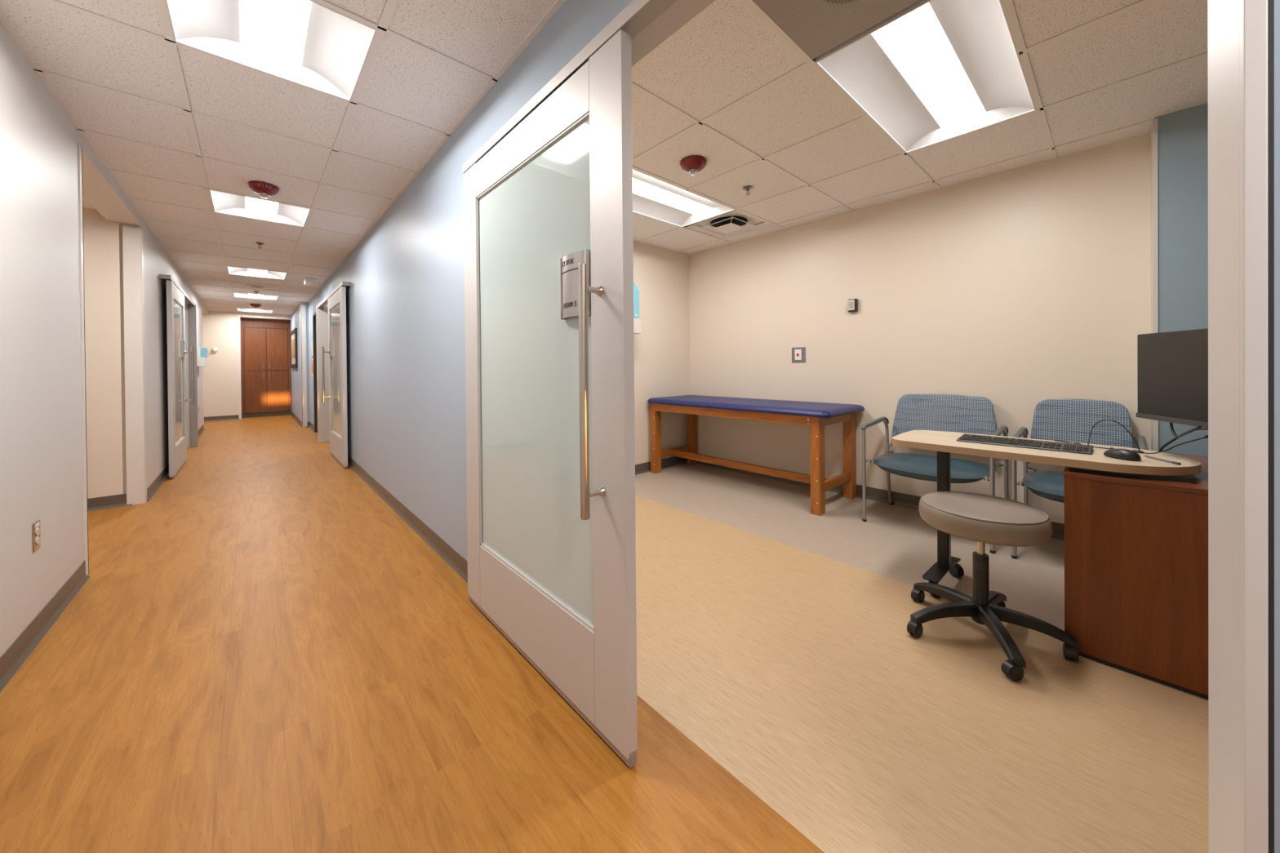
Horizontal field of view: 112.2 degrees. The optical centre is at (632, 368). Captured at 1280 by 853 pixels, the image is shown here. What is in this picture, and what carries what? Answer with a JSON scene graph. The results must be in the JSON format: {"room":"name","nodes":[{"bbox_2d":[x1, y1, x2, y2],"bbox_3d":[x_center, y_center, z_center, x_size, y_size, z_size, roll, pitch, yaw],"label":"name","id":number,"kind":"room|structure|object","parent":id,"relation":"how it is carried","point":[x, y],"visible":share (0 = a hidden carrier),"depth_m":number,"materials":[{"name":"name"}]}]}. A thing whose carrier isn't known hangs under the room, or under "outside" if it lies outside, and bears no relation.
{"room":"medical clinic corridor","nodes":[
{"label":"medical clinic corridor","id":0,"kind":"room"},
{"bbox_2d":[82,195,97,210],"bbox_3d":[-4.430,-1.277,1.986,2.240,0.022,2.050,-1,0,-42],"label":"ceiling","id":1,"kind":"structure","parent":0,"point":[86,205],"depth_m":3.37,"materials":[{"name":"tile"}]},
{"bbox_2d":[0,22,203,656],"bbox_3d":[-2.032,-0.092,1.171,0.120,2.440,18.450,-1,0,-42],"label":"wall","id":2,"kind":"structure","parent":0,"point":[42,472],"depth_m":1.90,"materials":[{"name":"beige paint"}]},
{"bbox_2d":[32,520,40,552],"bbox_3d":[-2.493,0.699,1.799,0.007,0.117,0.074,-1,0,-42],"label":"wall outlet","id":3,"kind":"object","parent":2,"relation":"attached to","point":[36,526],"visible":1,"depth_m":1.79,"materials":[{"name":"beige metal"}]},
{"bbox_2d":[35,536,39,545],"bbox_3d":[-2.492,0.721,1.801,0.003,0.033,0.033,-1,0,-42],"label":"receptacle","id":4,"kind":"object","parent":3,"relation":"attached to","point":[37,538],"depth_m":1.80,"materials":[{"name":"white plastic"}]},
{"bbox_2d":[35,527,39,535],"bbox_3d":[-2.492,0.683,1.800,0.003,0.033,0.033,-1,0,-42],"label":"receptacle","id":5,"kind":"object","parent":3,"relation":"attached to","point":[37,529],"depth_m":1.80,"materials":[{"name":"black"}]},
{"bbox_2d":[82,182,118,222],"bbox_3d":[-3.577,-1.255,2.757,0.060,0.105,2.070,-1,0,-42],"label":"trim","id":6,"kind":"structure","parent":2,"relation":"attached to","point":[87,194],"depth_m":3.14,"materials":[{"name":"beige paint"}]},
{"bbox_2d":[0,424,204,692],"bbox_3d":[-1.961,1.077,1.212,0.016,0.100,18.420,-1,0,-42],"label":"baseboard","id":7,"kind":"structure","parent":2,"relation":"attached to","point":[20,650],"depth_m":1.84,"materials":[{"name":"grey rubber"}]},
{"bbox_2d":[159,274,195,306],"bbox_3d":[-5.593,-0.930,5.319,0.080,0.040,2.580,-1,0,-42],"label":"door track","id":8,"kind":"object","parent":2,"relation":"attached to","point":[188,300],"visible":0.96,"depth_m":4.88,"materials":[{"name":"grey metal"}]},
{"bbox_2d":[166,280,195,478],"bbox_3d":[-5.098,0.112,4.868,0.118,2.036,1.171,-1,0,-42],"label":"door","id":9,"kind":"structure","parent":2,"relation":"in","point":[175,313],"depth_m":4.71,"materials":[{"name":"grey wood"}]},
{"bbox_2d":[184,302,189,447],"bbox_3d":[-6.048,0.059,5.696,0.128,2.158,1.310,-1,0,-42],"label":"trim","id":10,"kind":"structure","parent":2,"relation":"attached to","point":[185,304],"depth_m":6.21,"materials":[{"name":"white paint"}]},
{"bbox_2d":[187,304,198,447],"bbox_3d":[-6.425,0.098,6.277,0.088,2.080,0.050,-1,0,-42],"label":"trim","id":11,"kind":"structure","parent":2,"relation":"attached to","point":[192,315],"depth_m":6.26,"materials":[{"name":"white paint"}]},
{"bbox_2d":[196,347,208,366],"bbox_3d":[-7.442,-0.200,7.434,0.110,0.320,0.400,-1,0,-42],"label":"soap dispenser","id":12,"kind":"object","parent":2,"relation":"attached to","point":[202,353],"visible":1,"depth_m":7.31,"materials":[{"name":"white plastic"}]},
{"bbox_2d":[83,208,123,498],"bbox_3d":[-4.397,-0.076,2.013,2.300,2.440,2.250,-1,0,-42],"label":"wall","id":13,"kind":"structure","parent":0,"point":[101,237],"depth_m":3.48,"materials":[{"name":"beige paint"}]},
{"bbox_2d":[77,143,88,575],"bbox_3d":[-3.014,-0.037,2.283,0.126,2.335,0.047,-1,0,-42],"label":"trim","id":14,"kind":"structure","parent":13,"relation":"attached to","point":[79,147],"depth_m":2.31,"materials":[{"name":"white plastic"}]},
{"bbox_2d":[87,493,132,511],"bbox_3d":[-5.006,1.095,2.829,2.250,0.100,0.016,-1,0,-42],"label":"baseboard","id":15,"kind":"structure","parent":13,"relation":"attached to","point":[116,500],"depth_m":3.49,"materials":[{"name":"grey rubber"}]},
{"bbox_2d":[122,226,146,505],"bbox_3d":[-4.177,-0.022,3.606,0.105,2.310,0.060,-1,0,-42],"label":"trim","id":16,"kind":"structure","parent":13,"relation":"attached to","point":[132,237],"depth_m":3.58,"materials":[{"name":"white paint"}]},
{"bbox_2d":[201,302,208,314],"bbox_3d":[-8.733,-1.244,8.697,0.120,0.105,1.700,-1,0,-42],"label":"wall","id":17,"kind":"structure","parent":0,"point":[205,311],"depth_m":8.88,"materials":[{"name":"beige paint"}]},
{"bbox_2d":[202,311,239,417],"bbox_3d":[-9.358,-0.067,8.072,2.930,2.440,2.100,-1,0,-42],"label":"wall","id":18,"kind":"structure","parent":0,"point":[220,329],"depth_m":9.50,"materials":[{"name":"beige paint"}]},
{"bbox_2d":[201,305,204,427],"bbox_3d":[-8.141,-0.025,8.054,0.126,2.335,0.056,-1,0,-42],"label":"trim","id":19,"kind":"structure","parent":18,"relation":"attached to","point":[202,305],"depth_m":8.07,"materials":[{"name":"white paint"}]},
{"bbox_2d":[213,346,218,352],"bbox_3d":[-9.150,-0.416,9.428,0.090,0.120,0.050,-1,0,-42],"label":"thermostat","id":20,"kind":"object","parent":18,"relation":"attached to","point":[215,348],"visible":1,"depth_m":9.41,"materials":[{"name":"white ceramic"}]},
{"bbox_2d":[204,414,239,421],"bbox_3d":[-9.915,1.104,8.769,2.800,0.100,0.016,-1,0,-42],"label":"baseboard","id":21,"kind":"structure","parent":18,"relation":"attached to","point":[236,416],"depth_m":9.51,"materials":[{"name":"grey rubber"}]},
{"bbox_2d":[237,315,290,419],"bbox_3d":[-8.628,-0.040,10.100,0.945,2.350,0.278,-1,0,-42],"label":"trim","id":22,"kind":"structure","parent":18,"relation":"attached to","point":[238,316],"depth_m":9.71,"materials":[{"name":"white paint"}]},
{"bbox_2d":[240,312,290,320],"bbox_3d":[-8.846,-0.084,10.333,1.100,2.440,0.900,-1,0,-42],"label":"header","id":23,"kind":"object","parent":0,"point":[241,313],"visible":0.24,"depth_m":10.04,"materials":[{"name":"beige paint"}]},
{"bbox_2d":[0,0,565,315],"bbox_3d":[-1.992,-1.300,2.346,1.524,0.022,20.150,-1,0,-42],"label":"ceiling","id":24,"kind":"structure","parent":0,"point":[171,122],"depth_m":2.21,"materials":[{"name":"tile"}]},
{"bbox_2d":[236,307,272,312],"bbox_3d":[-8.275,-1.310,9.417,0.587,0.072,0.587,-1,0,-42],"label":"ceiling light","id":25,"kind":"object","parent":24,"relation":"attached to","point":[242,308],"visible":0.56,"depth_m":9.59,"materials":[{"name":"white plastic"}]},
{"bbox_2d":[232,292,278,300],"bbox_3d":[-6.654,-1.314,7.593,0.587,0.072,0.587,-1,0,-42],"label":"ceiling light","id":26,"kind":"object","parent":24,"relation":"attached to","point":[235,295],"visible":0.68,"depth_m":7.74,"materials":[{"name":"white plastic"}]},
{"bbox_2d":[249,303,261,308],"bbox_3d":[-7.461,-1.236,8.502,0.170,0.081,0.172,-1,0,-42],"label":"fire alarm strobe","id":27,"kind":"object","parent":24,"relation":"attached to","point":[255,305],"visible":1,"depth_m":8.46,"materials":[{"name":"red plastic"}]},
{"bbox_2d":[244,284,267,288],"bbox_3d":[-5.844,-1.275,6.681,0.270,0.010,0.270,-1,0,-42],"label":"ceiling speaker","id":28,"kind":"object","parent":24,"relation":"attached to","point":[248,286],"visible":1,"depth_m":6.67,"materials":[{"name":"white plastic"}]},
{"bbox_2d":[249,285,263,288],"bbox_3d":[-5.844,-1.272,6.681,0.236,0.003,0.236,-1,0,-42],"label":"speaker grille","id":29,"kind":"object","parent":28,"relation":"attached to","point":[255,286],"depth_m":6.67,"materials":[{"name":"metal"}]},
{"bbox_2d":[226,266,287,279],"bbox_3d":[-5.034,-1.317,5.769,0.587,0.072,0.587,-1,0,-42],"label":"ceiling light","id":30,"kind":"object","parent":24,"relation":"attached to","point":[231,270],"visible":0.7,"depth_m":5.89,"materials":[{"name":"white plastic"}]},
{"bbox_2d":[208,187,311,226],"bbox_3d":[-3.009,-1.321,3.488,0.587,0.076,0.587,-1,0,-42],"label":"ceiling light","id":31,"kind":"object","parent":24,"relation":"attached to","point":[224,202],"visible":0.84,"depth_m":3.56,"materials":[{"name":"white plastic"}]},
{"bbox_2d":[255,242,264,248],"bbox_3d":[-3.818,-1.261,4.401,0.072,0.048,0.072,-1,0,-42],"label":"sprinkler head","id":32,"kind":"object","parent":24,"relation":"attached to","point":[259,243],"visible":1,"depth_m":4.39},
{"bbox_2d":[247,181,279,198],"bbox_3d":[-2.602,-1.247,3.032,0.170,0.081,0.172,-1,0,-42],"label":"fire alarm strobe","id":33,"kind":"object","parent":24,"relation":"attached to","point":[264,189],"visible":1,"depth_m":2.99,"materials":[{"name":"red plastic"}]},
{"bbox_2d":[164,0,377,101],"bbox_3d":[-1.388,-1.326,1.664,0.587,0.072,0.587,-1,0,-42],"label":"ceiling light","id":34,"kind":"object","parent":24,"relation":"attached to","point":[309,43],"visible":0.91,"depth_m":1.72,"materials":[{"name":"white plastic"}]},
{"bbox_2d":[300,276,317,285],"bbox_3d":[-4.611,-1.243,6.125,0.190,0.088,0.190,-1,0,-42],"label":"ceiling sensor","id":35,"kind":"object","parent":24,"relation":"attached to","point":[307,281],"visible":1,"depth_m":6.09,"materials":[{"name":"white plastic"}]},
{"bbox_2d":[289,301,310,422],"bbox_3d":[-7.445,-0.093,9.671,0.255,2.440,3.650,-1,0,-42],"label":"wall","id":36,"kind":"structure","parent":0,"point":[295,322],"depth_m":8.72,"materials":[{"name":"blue paint"}]},
{"bbox_2d":[289,328,297,368],"bbox_3d":[-7.524,-0.436,9.535,0.034,0.830,1.550,-1,0,-42],"label":"framed picture","id":37,"kind":"object","parent":36,"relation":"attached to","point":[293,334],"visible":1,"depth_m":9.39,"materials":[{"name":"black"}]},
{"bbox_2d":[291,338,295,358],"bbox_3d":[-7.525,-0.441,9.534,0.003,0.420,0.930,-1,0,-42],"label":"print","id":38,"kind":"object","parent":37,"relation":"attached to","point":[292,340],"depth_m":9.52},
{"bbox_2d":[300,304,307,427],"bbox_3d":[-6.322,-0.050,8.263,0.076,2.350,0.068,-1,0,-42],"label":"trim","id":39,"kind":"structure","parent":36,"relation":"attached to","point":[303,308],"depth_m":8.24,"materials":[{"name":"white paint"}]},
{"bbox_2d":[0,414,1208,852],"bbox_3d":[-1.978,1.168,2.922,7.300,0.100,21.400,-1,0,-42],"label":"floor","id":40,"kind":"structure","parent":0,"point":[259,653],"depth_m":1.43,"materials":[{"name":"brown wood"}]},
{"bbox_2d":[240,318,291,417],"bbox_3d":[-8.863,-0.019,10.399,0.890,2.310,0.560,-1,0,-42],"label":"tall cabinet","id":41,"kind":"object","parent":40,"relation":"on","point":[265,348],"visible":1,"depth_m":10.20,"materials":[{"name":"brown wood"}]},
{"bbox_2d":[647,395,864,515],"bbox_3d":[1.038,0.691,4.040,0.716,0.788,1.916,-1,0,-42],"label":"exam table","id":42,"kind":"object","parent":40,"relation":"on","point":[816,415],"visible":1,"depth_m":3.60,"materials":[{"name":"brown wood"}]},
{"bbox_2d":[861,394,1008,553],"bbox_3d":[2.054,0.636,2.946,0.650,0.893,0.736,-1,0,-42],"label":"chair","id":43,"kind":"object","parent":40,"relation":"on","point":[934,412],"visible":0.81,"depth_m":3.00,"materials":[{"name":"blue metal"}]},
{"bbox_2d":[906,491,1079,681],"bbox_3d":[1.445,0.826,1.777,0.557,0.536,0.552,-1,0,-42],"label":"stool","id":44,"kind":"object","parent":40,"relation":"on","point":[981,518],"visible":1,"depth_m":1.71,"materials":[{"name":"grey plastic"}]},
{"bbox_2d":[1011,399,1148,559],"bbox_3d":[2.512,0.635,2.430,0.650,0.893,0.508,-1,0,-42],"label":"chair","id":45,"kind":"object","parent":40,"relation":"on","point":[1071,420],"visible":0.51,"depth_m":2.55,"materials":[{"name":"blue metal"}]},
{"bbox_2d":[1062,452,1208,699],"bbox_3d":[2.579,0.730,1.245,0.826,0.715,1.838,-1,0,-42],"label":"base cabinet","id":46,"kind":"object","parent":40,"relation":"on","point":[1136,545],"visible":0.47,"depth_m":1.52,"materials":[{"name":"brown wood"}]},
{"bbox_2d":[891,430,1201,598],"bbox_3d":[1.766,0.718,1.941,0.503,0.746,0.971,-1,0,-42],"label":"desk","id":47,"kind":"object","parent":46,"relation":"on","point":[944,443],"visible":0.8,"depth_m":1.87,"materials":[{"name":"beige laminate"}]},
{"bbox_2d":[956,433,1093,453],"bbox_3d":[1.752,0.334,1.942,0.152,0.020,0.445,-1,0,-42],"label":"keyboard","id":48,"kind":"object","parent":47,"relation":"on","point":[1036,444],"visible":1,"depth_m":1.91,"materials":[{"name":"black plastic"}]},
{"bbox_2d":[1087,419,1140,450],"bbox_3d":[2.024,0.279,1.813,0.165,0.126,0.049,0,0,31],"label":"cable","id":49,"kind":"object","parent":47,"relation":"on","point":[1103,420],"visible":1,"depth_m":1.82,"materials":[{"name":"black plastic"}]},
{"bbox_2d":[1103,447,1141,461],"bbox_3d":[1.884,0.326,1.657,0.060,0.036,0.112,-1,0,-3],"label":"computer mouse","id":50,"kind":"object","parent":47,"relation":"on","point":[1118,453],"visible":1,"depth_m":1.63,"materials":[{"name":"black plastic"}]},
{"bbox_2d":[1053,435,1208,453],"bbox_3d":[2.116,0.286,1.755,0.559,0.116,0.114,0,0,40],"label":"cable","id":51,"kind":"object","parent":47,"relation":"on","point":[1206,436],"visible":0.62,"depth_m":1.71,"materials":[{"name":"black plastic"}]},
{"bbox_2d":[1143,454,1181,465],"bbox_3d":[1.982,0.341,1.612,0.008,0.009,0.149,0,0,17],"label":"pen","id":52,"kind":"object","parent":47,"relation":"on","point":[1145,455],"visible":1,"depth_m":1.60,"materials":[{"name":"grey plastic"}]},
{"bbox_2d":[1158,427,1208,451],"bbox_3d":[2.190,0.300,1.638,0.061,0.175,0.370,0,0,18],"label":"cable","id":53,"kind":"object","parent":46,"relation":"on","point":[1162,447],"visible":0.32,"depth_m":1.79,"materials":[{"name":"black plastic"}]},
{"bbox_2d":[632,240,689,464],"bbox_3d":[-0.333,-0.124,4.201,3.115,2.440,0.116,-1,0,-42],"label":"wall","id":54,"kind":"structure","parent":0,"point":[660,275],"depth_m":4.69,"materials":[{"name":"beige paint"}]},
{"bbox_2d":[633,282,640,333],"bbox_3d":[-0.099,-0.593,4.204,0.317,0.495,0.193,-1,0,-42],"label":"dispenser","id":55,"kind":"object","parent":54,"relation":"attached to","point":[637,321],"visible":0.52,"depth_m":4.20,"materials":[{"name":"teal plastic"}]},
{"bbox_2d":[308,0,1279,852],"bbox_3d":[-0.430,-0.110,1.859,0.141,2.440,17.350,-1,0,-42],"label":"wall","id":56,"kind":"structure","parent":0,"point":[406,326],"depth_m":2.68,"materials":[{"name":"blue paint"}]},
{"bbox_2d":[311,341,313,377],"bbox_3d":[-5.793,-0.176,7.775,0.020,0.640,0.200,-1,0,-42],"label":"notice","id":57,"kind":"object","parent":56,"relation":"attached to","point":[312,341],"visible":0.91,"depth_m":7.72,"materials":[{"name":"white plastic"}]},
{"bbox_2d":[312,311,317,432],"bbox_3d":[-5.302,0.072,7.275,0.134,2.100,1.020,-1,0,-42],"label":"door","id":58,"kind":"structure","parent":56,"relation":"in","point":[314,330],"depth_m":7.60,"materials":[{"name":"brown laminate"}]},
{"bbox_2d":[315,306,324,442],"bbox_3d":[-4.774,0.082,6.577,0.092,2.080,0.045,-1,0,-42],"label":"trim","id":59,"kind":"structure","parent":56,"relation":"attached to","point":[319,311],"depth_m":6.56,"materials":[{"name":"white paint"}]},
{"bbox_2d":[323,302,329,441],"bbox_3d":[-4.250,0.040,6.162,0.149,2.158,1.260,-1,0,-42],"label":"trim","id":60,"kind":"structure","parent":56,"relation":"attached to","point":[326,307],"depth_m":6.59,"materials":[{"name":"white paint"}]},
{"bbox_2d":[317,281,350,307],"bbox_3d":[-3.989,-0.946,5.688,0.078,0.040,2.400,-1,0,-42],"label":"door track","id":61,"kind":"object","parent":56,"relation":"attached to","point":[324,302],"visible":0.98,"depth_m":5.31,"materials":[{"name":"grey metal"}]},
{"bbox_2d":[321,286,347,467],"bbox_3d":[-3.637,0.097,5.216,0.118,2.036,1.171,-1,0,-42],"label":"door","id":62,"kind":"structure","parent":56,"relation":"in","point":[337,353],"depth_m":5.14,"materials":[{"name":"grey wood"}]},
{"bbox_2d":[291,411,467,582],"bbox_3d":[-1.500,1.064,2.878,0.130,0.100,20.300,-1,0,-42],"label":"baseboard","id":63,"kind":"structure","parent":56,"relation":"attached to","point":[450,555],"depth_m":2.96,"materials":[{"name":"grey rubber"}]},
{"bbox_2d":[463,29,637,768],"bbox_3d":[-0.425,0.090,1.601,0.118,2.036,1.171,-1,0,-42],"label":"door","id":64,"kind":"structure","parent":56,"relation":"in","point":[548,245],"depth_m":1.43,"materials":[{"name":"grey wood"}]},
{"bbox_2d":[462,0,677,173],"bbox_3d":[-0.052,-0.956,1.255,0.078,0.040,2.202,-1,0,-42],"label":"door track","id":65,"kind":"object","parent":56,"relation":"attached to","point":[637,15],"visible":0.58,"depth_m":1.29,"materials":[{"name":"grey metal"}]},
{"bbox_2d":[631,0,1239,852],"bbox_3d":[0.315,0.030,0.965,0.227,2.158,1.225,-1,0,-42],"label":"trim","id":66,"kind":"structure","parent":56,"relation":"attached to","point":[1223,15],"depth_m":0.51,"materials":[{"name":"white paint"}]},
{"bbox_2d":[1239,0,1268,852],"bbox_3d":[0.618,0.066,0.428,0.022,2.086,0.014,-1,0,-42],"label":"trim","id":67,"kind":"structure","parent":56,"relation":"attached to","point":[1253,14],"depth_m":0.42,"materials":[{"name":"white paint"}]},
{"bbox_2d":[1267,0,1274,852],"bbox_3d":[0.666,0.069,0.456,0.090,2.080,0.016,-1,0,-32],"label":"trim","id":68,"kind":"structure","parent":56,"relation":"attached to","point":[1270,2],"depth_m":0.46,"materials":[{"name":"black rubber"}]},
{"bbox_2d":[688,133,1151,524],"bbox_3d":[1.947,-0.141,3.772,0.277,2.440,3.554,-1,0,-42],"label":"wall","id":69,"kind":"structure","parent":0,"point":[1018,289],"depth_m":3.18,"materials":[{"name":"beige paint"}]},
{"bbox_2d":[791,346,805,362],"bbox_3d":[1.541,-0.130,4.003,0.022,0.140,0.133,-1,0,-42],"label":"plate","id":70,"kind":"object","parent":69,"relation":"attached to","point":[798,354],"visible":1,"depth_m":4.00,"materials":[{"name":"grey"}]},
{"bbox_2d":[635,456,1064,540],"bbox_3d":[1.506,1.043,1.940,2.838,0.100,5.704,-1,0,-42],"label":"baseboard","id":71,"kind":"structure","parent":69,"relation":"attached to","point":[899,499],"depth_m":3.60,"materials":[{"name":"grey rubber"}]},
{"bbox_2d":[848,298,857,311],"bbox_3d":[1.855,-0.535,3.624,0.049,0.106,0.068,-1,0,-42],"label":"wall sensor","id":72,"kind":"object","parent":69,"relation":"attached to","point":[852,303],"visible":1,"depth_m":3.61,"materials":[{"name":"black plastic"}]},
{"bbox_2d":[631,0,1208,254],"bbox_3d":[1.552,-1.329,1.986,3.015,0.022,5.704,-1,0,-42],"label":"ceiling","id":73,"kind":"structure","parent":0,"point":[730,88],"depth_m":2.20,"materials":[{"name":"tile"}]},
{"bbox_2d":[632,165,734,226],"bbox_3d":[0.207,-1.350,3.386,1.197,0.072,0.587,-1,0,-42],"label":"ceiling light","id":74,"kind":"object","parent":73,"relation":"attached to","point":[654,197],"visible":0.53,"depth_m":3.54,"materials":[{"name":"white plastic"}]},
{"bbox_2d":[680,155,706,175],"bbox_3d":[0.385,-1.271,2.728,0.170,0.081,0.170,-1,0,-42],"label":"fire alarm strobe","id":75,"kind":"object","parent":73,"relation":"attached to","point":[692,165],"visible":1,"depth_m":2.68,"materials":[{"name":"red plastic"}]},
{"bbox_2d":[684,207,773,239],"bbox_3d":[0.891,-1.337,3.994,0.590,0.064,0.590,-1,0,-42],"label":"ceiling vent","id":76,"kind":"object","parent":73,"relation":"in","point":[735,222],"visible":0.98,"depth_m":4.00,"materials":[{"name":"white metal"}]},
{"bbox_2d":[742,186,753,195],"bbox_3d":[0.840,-1.294,3.133,0.072,0.048,0.072,-1,0,-42],"label":"sprinkler head","id":77,"kind":"object","parent":73,"relation":"attached to","point":[746,188],"visible":1,"depth_m":3.12},
{"bbox_2d":[753,0,919,59],"bbox_3d":[0.738,-1.312,1.410,0.584,0.008,0.584,-1,0,-42],"label":"speaker panel","id":78,"kind":"object","parent":73,"relation":"attached to","point":[817,27],"visible":1,"depth_m":1.60,"materials":[{"name":"metal"}]},
{"bbox_2d":[823,0,856,3],"bbox_3d":[0.738,-1.309,1.410,0.259,0.002,0.259,0,0,30],"label":"speaker grille","id":79,"kind":"object","parent":78,"relation":"attached to","point":[824,1],"depth_m":1.53,"materials":[{"name":"metal"}]},
{"bbox_2d":[814,0,1036,152],"bbox_3d":[1.422,-1.353,2.018,1.197,0.072,0.587,-1,0,-42],"label":"ceiling light","id":80,"kind":"object","parent":73,"relation":"attached to","point":[931,72],"visible":0.92,"depth_m":1.96,"materials":[{"name":"white plastic"}]},
{"bbox_2d":[1154,102,1208,456],"bbox_3d":[3.754,-0.145,1.572,0.496,2.440,2.363,-1,0,-42],"label":"wall","id":81,"kind":"structure","parent":0,"point":[1182,135],"depth_m":2.22,"materials":[{"name":"blue paint"}]},
{"bbox_2d":[1150,118,1158,451],"bbox_3d":[2.865,-0.124,2.360,0.225,2.405,0.017,-1,0,-42],"label":"trim","id":82,"kind":"structure","parent":81,"relation":"attached to","point":[1153,135],"depth_m":2.29,"materials":[{"name":"grey paint"}]},
{"bbox_2d":[1136,328,1208,428],"bbox_3d":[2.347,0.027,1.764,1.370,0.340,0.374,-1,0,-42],"label":"computer monitor","id":83,"kind":"object","parent":81,"relation":"attached to","point":[1172,366],"visible":0.43,"depth_m":1.59,"materials":[{"name":"black plastic"}]},
{"bbox_2d":[1168,422,1201,437],"bbox_3d":[1.980,0.224,1.543,0.011,0.058,0.161,0,0,28],"label":"cable","id":84,"kind":"object","parent":83,"relation":"hanging from","point":[1171,428],"visible":1,"depth_m":1.55,"materials":[{"name":"black plastic"}]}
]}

